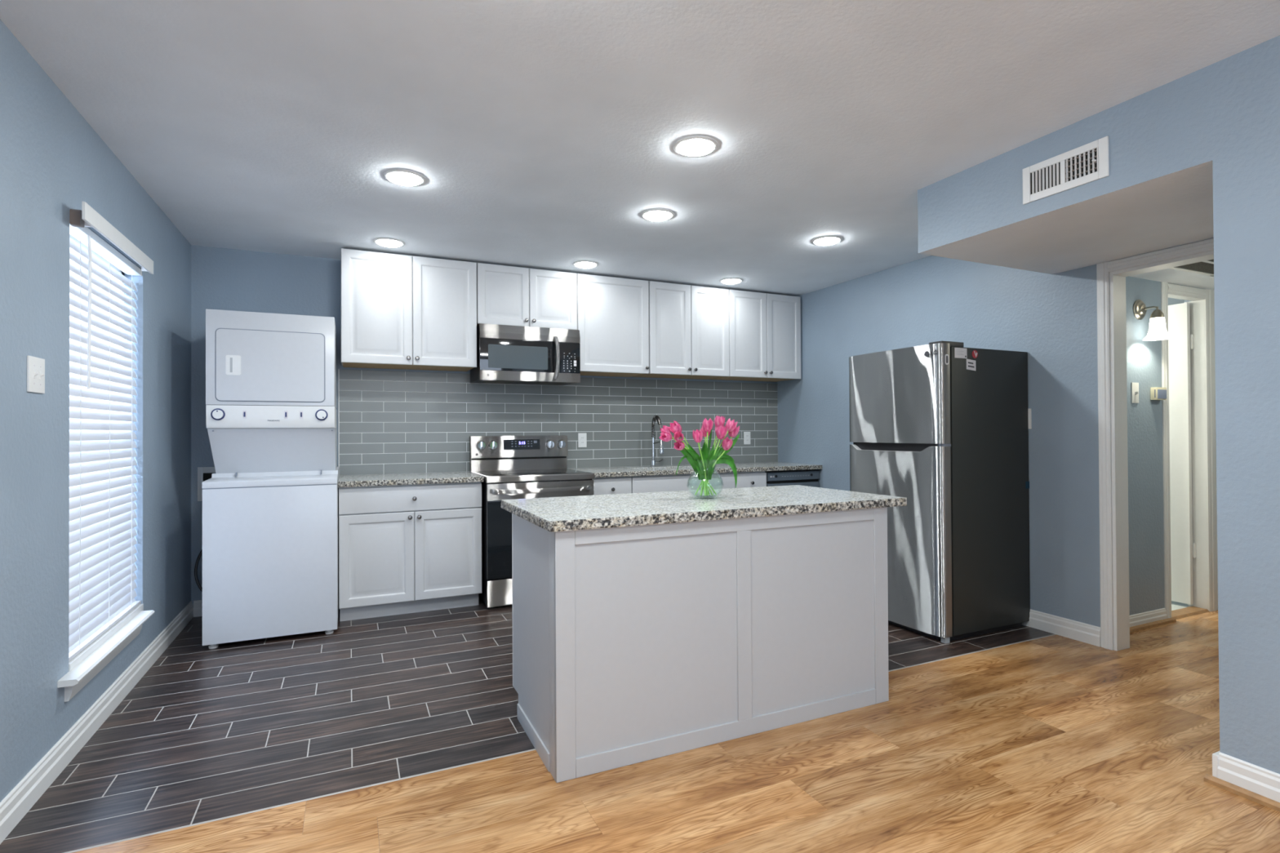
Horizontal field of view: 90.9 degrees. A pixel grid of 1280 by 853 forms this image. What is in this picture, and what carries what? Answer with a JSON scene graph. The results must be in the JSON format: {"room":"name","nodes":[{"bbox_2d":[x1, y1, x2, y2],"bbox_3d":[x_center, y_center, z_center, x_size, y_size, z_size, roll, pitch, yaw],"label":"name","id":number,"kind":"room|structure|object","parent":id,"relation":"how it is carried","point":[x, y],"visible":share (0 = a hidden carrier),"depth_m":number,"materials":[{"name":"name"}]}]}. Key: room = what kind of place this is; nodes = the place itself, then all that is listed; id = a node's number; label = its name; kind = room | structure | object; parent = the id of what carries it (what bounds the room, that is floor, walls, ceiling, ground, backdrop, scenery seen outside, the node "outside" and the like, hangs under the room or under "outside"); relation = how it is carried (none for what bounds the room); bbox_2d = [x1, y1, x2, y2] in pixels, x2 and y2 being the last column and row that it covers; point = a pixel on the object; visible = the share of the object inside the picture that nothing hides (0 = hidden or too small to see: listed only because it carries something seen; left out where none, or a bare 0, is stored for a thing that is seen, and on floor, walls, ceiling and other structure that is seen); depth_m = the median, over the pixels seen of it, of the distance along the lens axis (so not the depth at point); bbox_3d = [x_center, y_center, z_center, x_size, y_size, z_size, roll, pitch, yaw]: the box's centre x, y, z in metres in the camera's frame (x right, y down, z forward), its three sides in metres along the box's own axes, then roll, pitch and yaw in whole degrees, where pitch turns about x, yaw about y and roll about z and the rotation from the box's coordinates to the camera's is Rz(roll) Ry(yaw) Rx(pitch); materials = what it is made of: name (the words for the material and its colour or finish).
{"room":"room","nodes":[
{"label":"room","id":0,"kind":"room"},
{"bbox_2d":[0,19,191,802],"bbox_3d":[-1.242,-0.013,0.274,0.120,2.456,8.736,0,0,-25],"label":"wall","id":1,"kind":"structure","parent":0,"point":[52,161],"depth_m":2.23,"materials":[{"name":"blue paint"}]},
{"bbox_2d":[26,355,44,393],"bbox_3d":[-2.009,-0.172,2.101,0.015,0.118,0.118,0,0,-25],"label":"light switch","id":2,"kind":"object","parent":1,"relation":"attached to","point":[35,366],"visible":1,"depth_m":2.09,"materials":[{"name":"white paint"}]},
{"bbox_2d":[0,600,193,844],"bbox_3d":[-1.149,1.162,0.239,0.016,0.105,8.616,0,0,-25],"label":"baseboard","id":3,"kind":"structure","parent":1,"relation":"attached to","point":[15,805],"depth_m":2.40,"materials":[{"name":"white paint"}]},
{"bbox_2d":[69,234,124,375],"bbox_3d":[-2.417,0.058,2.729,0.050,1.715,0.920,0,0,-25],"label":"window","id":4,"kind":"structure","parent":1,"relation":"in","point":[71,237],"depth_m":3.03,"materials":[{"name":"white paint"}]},
{"bbox_2d":[57,604,155,702],"bbox_3d":[-2.305,0.953,2.716,0.129,0.124,1.019,0,0,-25],"label":"window sill","id":5,"kind":"structure","parent":1,"relation":"attached to","point":[88,663],"depth_m":2.59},
{"bbox_2d":[68,201,153,662],"bbox_3d":[-2.313,0.031,2.744,0.124,1.722,0.970,0,0,-25],"label":"window blind","id":6,"kind":"object","parent":1,"relation":"attached to","point":[102,584],"visible":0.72,"depth_m":2.72,"materials":[{"name":"white plastic"}]},
{"bbox_2d":[191,244,777,604],"bbox_3d":[-0.783,0.023,5.221,4.853,2.456,0.132,0,0,-25],"label":"wall","id":7,"kind":"structure","parent":0,"point":[389,422],"depth_m":4.80,"materials":[{"name":"grey tile"}]},
{"bbox_2d":[193,600,202,617],"bbox_3d":[-2.860,1.201,4.184,0.177,0.105,0.016,0,0,-25],"label":"baseboard","id":8,"kind":"structure","parent":7,"relation":"attached to","point":[197,604],"depth_m":4.15,"materials":[{"name":"white paint"}]},
{"bbox_2d":[197,466,215,501],"bbox_3d":[-2.820,0.381,4.211,0.230,0.225,0.016,0,0,-25],"label":"washer outlet box","id":9,"kind":"object","parent":7,"relation":"attached to","point":[204,473],"visible":0.25,"depth_m":4.17,"materials":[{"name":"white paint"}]},
{"bbox_2d":[340,248,476,371],"bbox_3d":[-1.657,-0.809,4.529,0.891,0.765,0.409,0,0,-25],"label":"upper cabinet","id":10,"kind":"object","parent":7,"relation":"attached to","point":[405,312],"visible":1,"depth_m":4.37,"materials":[{"name":"white wood"}]},
{"bbox_2d":[476,262,577,329],"bbox_3d":[-0.903,-0.969,4.878,0.761,0.448,0.409,0,0,-25],"label":"upper cabinet","id":11,"kind":"object","parent":7,"relation":"attached to","point":[510,295],"visible":0.97,"depth_m":4.71,"materials":[{"name":"white wood"}]},
{"bbox_2d":[470,323,580,385],"bbox_3d":[-0.878,-0.537,4.835,0.759,0.408,0.500,0,0,-25],"label":"microwave","id":12,"kind":"object","parent":11,"relation":"attached to","point":[506,353],"visible":1,"depth_m":4.67,"materials":[{"name":"silver metal"}]},
{"bbox_2d":[577,433,586,447],"bbox_3d":[-0.483,0.115,5.284,0.074,0.120,0.008,0,0,-25],"label":"wall outlet","id":13,"kind":"object","parent":7,"relation":"attached to","point":[582,437],"visible":1,"depth_m":5.28,"materials":[{"name":"white paint"}]},
{"bbox_2d":[577,273,648,377],"bbox_3d":[-0.277,-0.811,5.165,0.613,0.765,0.409,0,0,-25],"label":"upper cabinet","id":14,"kind":"object","parent":7,"relation":"attached to","point":[613,313],"visible":0.92,"depth_m":5.01,"materials":[{"name":"white wood"}]},
{"bbox_2d":[632,280,729,379],"bbox_3d":[0.357,-0.813,5.457,0.766,0.763,0.409,0,0,-25],"label":"upper cabinet","id":15,"kind":"object","parent":7,"relation":"attached to","point":[689,324],"visible":0.97,"depth_m":5.29,"materials":[{"name":"white wood"}]},
{"bbox_2d":[743,431,750,444],"bbox_3d":[1.017,0.110,5.975,0.074,0.120,0.008,0,0,-25],"label":"wall outlet","id":16,"kind":"object","parent":7,"relation":"attached to","point":[746,434],"visible":1,"depth_m":5.97,"materials":[{"name":"white paint"}]},
{"bbox_2d":[708,288,800,382],"bbox_3d":[1.058,-0.815,5.780,0.773,0.762,0.409,0,0,-25],"label":"upper cabinet","id":17,"kind":"object","parent":7,"relation":"attached to","point":[765,328],"visible":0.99,"depth_m":5.62,"materials":[{"name":"white wood"}]},
{"bbox_2d":[0,595,1056,852],"bbox_3d":[-0.252,1.268,3.935,4.778,0.060,2.690,0,0,-25],"label":"floor tile","id":18,"kind":"structure","parent":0,"point":[229,730],"depth_m":2.62,"materials":[{"name":"brown tile"}]},
{"bbox_2d":[201,309,338,648],"bbox_3d":[-2.284,0.289,3.980,0.679,1.920,0.763,0,0,-25],"label":"dryer","id":19,"kind":"object","parent":18,"relation":"on","point":[270,502],"visible":1,"depth_m":3.69,"materials":[{"name":"white metal"}]},
{"bbox_2d":[194,549,202,591],"bbox_3d":[-2.798,0.920,4.107,0.090,0.449,0.184,-1,-1,36],"label":"power cord","id":20,"kind":"object","parent":19,"relation":"attached to","point":[201,552],"visible":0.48,"depth_m":4.04,"materials":[{"name":"black plastic"}]},
{"bbox_2d":[242,410,246,418],"bbox_3d":[-2.306,-0.070,3.671,0.018,0.048,0.008,0,0,-25],"label":"switch","id":21,"kind":"object","parent":19,"relation":"attached to","point":[244,412],"depth_m":3.67,"materials":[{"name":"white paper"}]},
{"bbox_2d":[201,466,338,645],"bbox_3d":[-2.281,0.750,3.977,0.676,0.938,0.763,0,0,-25],"label":"washer","id":22,"kind":"object","parent":19,"relation":"in","point":[270,536],"depth_m":3.63,"materials":[{"name":"white metal"}]},
{"bbox_2d":[284,410,287,418],"bbox_3d":[-2.114,-0.070,3.759,0.018,0.048,0.008,0,0,-25],"label":"switch","id":23,"kind":"object","parent":19,"relation":"attached to","point":[285,411],"depth_m":3.76,"materials":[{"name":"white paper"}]},
{"bbox_2d":[299,410,302,418],"bbox_3d":[-2.041,-0.070,3.793,0.018,0.048,0.008,0,0,-25],"label":"switch","id":24,"kind":"object","parent":19,"relation":"attached to","point":[300,411],"depth_m":3.79,"materials":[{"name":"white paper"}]},
{"bbox_2d":[338,481,481,621],"bbox_3d":[-1.611,0.817,4.408,0.890,0.865,0.638,0,0,-25],"label":"base cabinet","id":25,"kind":"object","parent":18,"relation":"on","point":[416,548],"visible":0.99,"depth_m":4.14,"materials":[{"name":"white wood"}]},
{"bbox_2d":[337,471,483,487],"bbox_3d":[-1.613,0.365,4.414,0.900,0.036,0.638,0,0,-25],"label":"countertop","id":26,"kind":"structure","parent":25,"relation":"on","point":[365,480],"depth_m":4.22,"materials":[{"name":"stone"}]},
{"bbox_2d":[469,435,594,607],"bbox_3d":[-0.814,0.659,4.707,0.778,1.176,0.761,0,0,-25],"label":"range","id":27,"kind":"object","parent":18,"relation":"on","point":[510,467],"visible":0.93,"depth_m":4.45,"materials":[{"name":"silver metal"}]},
{"bbox_2d":[473,468,589,476],"bbox_3d":[-0.820,0.343,4.721,0.740,0.003,0.583,0,0,-25],"label":"glass cooktop","id":28,"kind":"object","parent":27,"relation":"in","point":[482,472],"depth_m":4.71,"materials":[{"name":"black glass"}]},
{"bbox_2d":[591,476,631,495],"bbox_3d":[-0.329,0.815,4.999,0.326,0.865,0.638,0,0,-25],"label":"base cabinet","id":29,"kind":"object","parent":18,"relation":"on","point":[611,485],"visible":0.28,"depth_m":4.74,"materials":[{"name":"white wood"}]},
{"bbox_2d":[630,472,734,493],"bbox_3d":[0.245,0.814,5.263,0.930,0.865,0.638,0,0,-25],"label":"base cabinet","id":30,"kind":"object","parent":18,"relation":"on","point":[655,483],"visible":0.08,"depth_m":4.97,"materials":[{"name":"white wood"}]},
{"bbox_2d":[568,462,822,477],"bbox_3d":[0.498,0.362,5.386,2.155,0.036,0.638,0,0,-25],"label":"countertop","id":31,"kind":"structure","parent":30,"relation":"on","point":[605,472],"depth_m":5.24,"materials":[{"name":"stone"}]},
{"bbox_2d":[649,414,663,466],"bbox_3d":[0.144,0.123,5.365,0.116,0.444,0.182,0,0,1],"label":"faucet","id":32,"kind":"object","parent":31,"relation":"on","point":[655,417],"visible":1,"depth_m":5.41,"materials":[{"name":"silver metal"}]},
{"bbox_2d":[734,471,766,488],"bbox_3d":[0.813,0.813,5.525,0.312,0.865,0.638,0,0,-25],"label":"base cabinet","id":33,"kind":"object","parent":18,"relation":"on","point":[744,479],"visible":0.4,"depth_m":5.27,"materials":[{"name":"white wood"}]},
{"bbox_2d":[764,469,819,487],"bbox_3d":[1.214,0.818,5.713,0.560,0.854,0.596,0,0,-25],"label":"dishwasher","id":34,"kind":"object","parent":18,"relation":"on","point":[809,477],"visible":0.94,"depth_m":5.46,"materials":[{"name":"black plastic"}]},
{"bbox_2d":[848,340,1030,643],"bbox_3d":[1.882,0.372,4.029,0.774,1.712,0.741,0,0,-25],"label":"refrigerator","id":35,"kind":"object","parent":18,"relation":"on","point":[942,427],"visible":0.96,"depth_m":3.71,"materials":[{"name":"grey metal"}]},
{"bbox_2d":[0,0,1279,296],"bbox_3d":[0.981,-1.285,1.244,4.973,0.080,8.856,0,0,-25],"label":"ceiling","id":36,"kind":"structure","parent":0,"point":[540,134],"depth_m":2.42,"materials":[{"name":"paint"}]},
{"bbox_2d":[373,237,404,247],"bbox_3d":[-1.644,-1.199,4.127,0.196,0.020,0.196,0,0,-25],"label":"recessed light","id":37,"kind":"object","parent":36,"relation":"in","point":[384,242],"visible":1,"depth_m":4.09,"materials":[{"name":"white"}]},
{"bbox_2d":[382,168,426,186],"bbox_3d":[-1.153,-1.210,3.083,0.196,0.020,0.196,0,0,-25],"label":"recessed light","id":38,"kind":"object","parent":36,"relation":"in","point":[397,176],"visible":1,"depth_m":3.05,"materials":[{"name":"white"}]},
{"bbox_2d":[572,260,598,268],"bbox_3d":[-0.405,-1.201,4.691,0.196,0.020,0.196,0,0,-25],"label":"recessed light","id":39,"kind":"object","parent":36,"relation":"in","point":[581,264],"visible":1,"depth_m":4.65,"materials":[{"name":"white plastic"}]},
{"bbox_2d":[640,208,675,221],"bbox_3d":[0.102,-1.212,3.630,0.196,0.020,0.196,0,0,-25],"label":"recessed light","id":40,"kind":"object","parent":36,"relation":"in","point":[653,215],"visible":1,"depth_m":3.60,"materials":[{"name":"white plastic"}]},
{"bbox_2d":[673,135,718,156],"bbox_3d":[0.244,-1.219,2.761,0.196,0.020,0.196,0,0,-25],"label":"recessed light","id":41,"kind":"object","parent":36,"relation":"in","point":[696,145],"visible":1,"depth_m":2.73,"materials":[{"name":"white paint"}]},
{"bbox_2d":[719,277,742,284],"bbox_3d":[0.759,-1.203,5.231,0.196,0.020,0.196,0,0,-25],"label":"recessed light","id":42,"kind":"object","parent":36,"relation":"in","point":[730,280],"visible":1,"depth_m":5.18,"materials":[{"name":"white"}]},
{"bbox_2d":[811,235,842,245],"bbox_3d":[1.228,-1.214,4.136,0.196,0.020,0.196,0,0,-25],"label":"recessed light","id":43,"kind":"object","parent":36,"relation":"in","point":[824,240],"visible":1,"depth_m":4.10,"materials":[{"name":"white"}]},
{"bbox_2d":[71,600,1279,852],"bbox_3d":[2.188,1.232,1.262,6.973,0.066,7.724,0,0,-25],"label":"floor","id":44,"kind":"structure","parent":0,"point":[1055,744],"depth_m":2.12,"materials":[{"name":"brown wood"}]},
{"bbox_2d":[511,506,888,782],"bbox_3d":[0.271,0.794,2.781,1.541,0.866,0.652,0,0,-25],"label":"kitchen island","id":45,"kind":"object","parent":44,"relation":"on","point":[633,644],"visible":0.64,"depth_m":2.43,"materials":[{"name":"paint"}]},
{"bbox_2d":[500,484,906,532],"bbox_3d":[0.288,0.343,2.832,1.668,0.036,0.771,0,0,-25],"label":"island countertop","id":46,"kind":"structure","parent":45,"relation":"on","point":[552,514],"depth_m":2.61,"materials":[{"name":"stone"}]},
{"bbox_2d":[686,459,723,498],"bbox_3d":[0.295,0.237,2.853,0.166,0.176,0.166,0,0,-25],"label":"flower vase","id":47,"kind":"object","parent":46,"relation":"on","point":[717,460],"visible":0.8,"depth_m":2.85,"materials":[{"name":"clear glass"}]},
{"bbox_2d":[659,431,713,495],"bbox_3d":[0.206,0.167,2.811,0.258,0.292,0.046,0,0,-25],"label":"tulip","id":48,"kind":"object","parent":47,"relation":"in","point":[665,436],"visible":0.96,"depth_m":2.81,"materials":[{"name":"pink plant"}]},
{"bbox_2d":[660,425,716,494],"bbox_3d":[0.221,0.152,2.840,0.268,0.323,0.044,0,0,-8],"label":"tulip","id":49,"kind":"object","parent":47,"relation":"in","point":[665,428],"visible":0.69,"depth_m":2.83,"materials":[{"name":"pink plant"}]},
{"bbox_2d":[673,441,704,492],"bbox_3d":[0.227,0.188,2.814,0.200,0.250,0.062,0,-1,-37],"label":"tulip","id":50,"kind":"object","parent":47,"relation":"in","point":[678,446],"visible":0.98,"depth_m":2.79,"materials":[{"name":"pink plant"}]},
{"bbox_2d":[667,420,710,494],"bbox_3d":[0.224,0.142,2.842,0.210,0.341,0.051,0,0,-25],"label":"tulip","id":51,"kind":"object","parent":47,"relation":"in","point":[675,426],"visible":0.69,"depth_m":2.81,"materials":[{"name":"pink plant"}]},
{"bbox_2d":[673,431,706,488],"bbox_3d":[0.223,0.167,2.801,0.054,0.291,0.208,-1,-1,45],"label":"tulip","id":52,"kind":"object","parent":47,"relation":"in","point":[677,435],"visible":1,"depth_m":2.81,"materials":[{"name":"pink plant"}]},
{"bbox_2d":[693,428,706,496],"bbox_3d":[0.276,0.161,2.862,0.044,0.303,0.092,0,0,-25],"label":"tulip","id":53,"kind":"object","parent":47,"relation":"in","point":[704,444],"visible":0.23,"depth_m":2.85,"materials":[{"name":"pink plant"}]},
{"bbox_2d":[692,429,708,495],"bbox_3d":[0.277,0.161,2.812,0.089,0.300,0.047,0,0,-25],"label":"tulip","id":54,"kind":"object","parent":47,"relation":"in","point":[697,435],"visible":1,"depth_m":2.82,"materials":[{"name":"pink plant"}]},
{"bbox_2d":[700,426,711,495],"bbox_3d":[0.299,0.150,2.871,0.046,0.324,0.090,0,0,11],"label":"tulip","id":55,"kind":"object","parent":47,"relation":"in","point":[704,433],"visible":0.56,"depth_m":2.88,"materials":[{"name":"pink plant"}]},
{"bbox_2d":[702,417,713,494],"bbox_3d":[0.303,0.135,2.845,0.050,0.354,0.067,0,0,-25],"label":"tulip","id":56,"kind":"object","parent":47,"relation":"in","point":[708,425],"visible":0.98,"depth_m":2.83,"materials":[{"name":"pink plant"}]},
{"bbox_2d":[706,415,724,495],"bbox_3d":[0.341,0.129,2.884,0.109,0.365,0.050,0,0,-25],"label":"tulip","id":57,"kind":"object","parent":47,"relation":"in","point":[718,421],"visible":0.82,"depth_m":2.88,"materials":[{"name":"pink plant"}]},
{"bbox_2d":[706,425,727,493],"bbox_3d":[0.344,0.152,2.845,0.104,0.320,0.050,0,0,7],"label":"tulip","id":58,"kind":"object","parent":47,"relation":"in","point":[721,432],"visible":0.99,"depth_m":2.84,"materials":[{"name":"pink plant"}]},
{"bbox_2d":[694,417,739,495],"bbox_3d":[0.361,0.136,2.885,0.231,0.354,0.051,0,0,-25],"label":"tulip","id":59,"kind":"object","parent":47,"relation":"in","point":[731,426],"visible":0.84,"depth_m":2.89,"materials":[{"name":"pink plant"}]},
{"bbox_2d":[705,436,733,488],"bbox_3d":[0.354,0.178,2.836,0.131,0.267,0.049,0,0,9],"label":"tulip","id":60,"kind":"object","parent":47,"relation":"in","point":[726,444],"visible":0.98,"depth_m":2.84,"materials":[{"name":"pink plant"}]},
{"bbox_2d":[714,425,724,448],"bbox_3d":[0.346,0.146,2.897,0.050,0.332,0.142,-1,-1,38],"label":"tulip","id":61,"kind":"object","parent":47,"relation":"in","point":[723,425],"visible":0.22,"depth_m":2.92,"materials":[{"name":"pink plant"}]},
{"bbox_2d":[702,426,739,493],"bbox_3d":[0.388,0.147,2.875,0.214,0.329,0.102,0,-1,-35],"label":"tulip","id":62,"kind":"object","parent":47,"relation":"in","point":[733,433],"visible":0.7,"depth_m":2.85,"materials":[{"name":"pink plant"}]},
{"bbox_2d":[777,237,1213,626],"bbox_3d":[2.204,0.001,4.399,0.115,2.456,3.886,0,0,-25],"label":"wall","id":63,"kind":"structure","parent":0,"point":[1052,318],"depth_m":3.92,"materials":[{"name":"blue paint"}]},
{"bbox_2d":[1027,408,1031,428],"bbox_3d":[2.374,-0.048,3.880,0.009,0.125,0.075,0,0,-25],"label":"wall plate","id":64,"kind":"object","parent":63,"relation":"attached to","point":[1029,410],"visible":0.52,"depth_m":3.85,"materials":[{"name":"white paint"}]},
{"bbox_2d":[1022,608,1100,646],"bbox_3d":[2.084,1.178,4.506,0.016,0.105,2.238,0,0,-25],"label":"baseboard","id":65,"kind":"structure","parent":63,"relation":"attached to","point":[1073,629],"depth_m":3.66,"materials":[{"name":"white paint"}]},
{"bbox_2d":[1096,238,1213,651],"bbox_3d":[2.785,0.154,3.121,0.133,2.124,0.884,0,0,-25],"label":"door frame","id":66,"kind":"structure","parent":63,"relation":"in","point":[1111,276],"depth_m":3.45,"materials":[{"name":"white paint"}]},
{"bbox_2d":[917,64,1213,274],"bbox_3d":[2.203,-1.073,2.948,1.098,0.330,1.231,0,0,-25],"label":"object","id":67,"kind":"structure","parent":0,"point":[1157,194],"depth_m":2.74,"materials":[{"name":"blue paint"}]},
{"bbox_2d":[1022,135,1109,204],"bbox_3d":[1.745,-1.052,2.602,0.023,0.156,0.343,0,0,-25],"label":"ceiling vent","id":68,"kind":"object","parent":67,"relation":"in","point":[1089,162],"visible":1,"depth_m":2.59,"materials":[{"name":"white metal"}]},
{"bbox_2d":[1125,276,1200,615],"bbox_3d":[3.523,0.155,4.124,2.050,2.130,0.115,0,0,-25],"label":"wall","id":69,"kind":"structure","parent":0,"point":[1144,358],"depth_m":3.87,"materials":[{"name":"blue paint"}]},
{"bbox_2d":[1130,382,1138,403],"bbox_3d":[3.009,-0.204,3.815,0.072,0.125,0.022,0,0,-25],"label":"light switch","id":70,"kind":"object","parent":69,"relation":"attached to","point":[1135,386],"visible":1,"depth_m":3.82,"materials":[{"name":"white paint"}]},
{"bbox_2d":[1129,608,1167,626],"bbox_3d":[2.954,1.178,3.781,0.728,0.085,0.013,0,0,-25],"label":"baseboard","id":71,"kind":"structure","parent":69,"relation":"attached to","point":[1139,619],"depth_m":3.85,"materials":[{"name":"white paint"}]},
{"bbox_2d":[1133,299,1172,341],"bbox_3d":[3.087,-0.650,3.776,0.140,0.255,0.167,0,0,-25],"label":"wall sconce","id":72,"kind":"object","parent":69,"relation":"attached to","point":[1157,331],"visible":1,"depth_m":3.75,"materials":[{"name":"white glass"}]},
{"bbox_2d":[1129,617,1176,632],"bbox_3d":[2.990,1.210,3.779,0.790,0.022,0.020,0,0,-25],"label":"trim","id":73,"kind":"structure","parent":69,"relation":"attached to","point":[1165,621],"depth_m":3.84,"materials":[{"name":"brown wood"}]},
{"bbox_2d":[1150,386,1166,399],"bbox_3d":[3.214,-0.203,3.900,0.106,0.077,0.039,0,0,-25],"label":"thermostat","id":74,"kind":"object","parent":69,"relation":"attached to","point":[1156,393],"visible":1,"depth_m":3.88,"materials":[{"name":"beige plastic"}]},
{"bbox_2d":[1128,268,1213,305],"bbox_3d":[3.467,-0.948,4.360,2.150,0.080,3.400,0,0,-25],"label":"ceiling","id":75,"kind":"structure","parent":0,"point":[1168,275],"depth_m":3.88,"materials":[{"name":"paint"}]},
{"bbox_2d":[1168,259,1213,275],"bbox_3d":[3.279,-0.909,3.442,0.560,0.010,0.490,0,0,-25],"label":"ceiling vent","id":76,"kind":"object","parent":75,"relation":"in","point":[1204,268],"visible":0.17,"depth_m":3.60,"materials":[{"name":"white metal"}]},
{"bbox_2d":[1171,606,1209,619],"bbox_3d":[3.526,1.214,4.098,0.450,0.013,0.105,0,0,-25],"label":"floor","id":77,"kind":"structure","parent":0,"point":[1181,613],"depth_m":4.10,"materials":[{"name":"brown wood"}]},
{"bbox_2d":[1211,35,1279,773],"bbox_3d":[3.508,-0.038,0.257,1.213,2.456,4.730,0,0,-25],"label":"wall","id":78,"kind":"structure","parent":0,"point":[1246,84],"depth_m":2.07,"materials":[{"name":"blue paint"}]},
{"bbox_2d":[1204,773,1279,812],"bbox_3d":[2.933,1.181,-0.004,0.020,0.021,4.760,0,0,-25],"label":"trim","id":79,"kind":"structure","parent":78,"relation":"attached to","point":[1221,784],"depth_m":2.06,"materials":[{"name":"brown wood"}]},
{"bbox_2d":[1212,751,1279,802],"bbox_3d":[3.111,1.139,0.071,0.366,0.105,4.746,0,0,-25],"label":"baseboard","id":80,"kind":"structure","parent":78,"relation":"attached to","point":[1264,782],"depth_m":2.07,"materials":[{"name":"white paint"}]},
{"bbox_3d":[3.221,0.164,5.077,1.800,2.130,1.870,0,0,-25],"label":"wall","id":81,"kind":"structure","parent":0,"visible":0},
{"bbox_2d":[1160,281,1217,618],"bbox_3d":[3.459,0.157,4.315,0.635,2.130,0.544,0,0,-25],"label":"door","id":82,"kind":"structure","parent":81,"relation":"in","point":[1188,358],"depth_m":4.20,"materials":[{"name":"white paint"}]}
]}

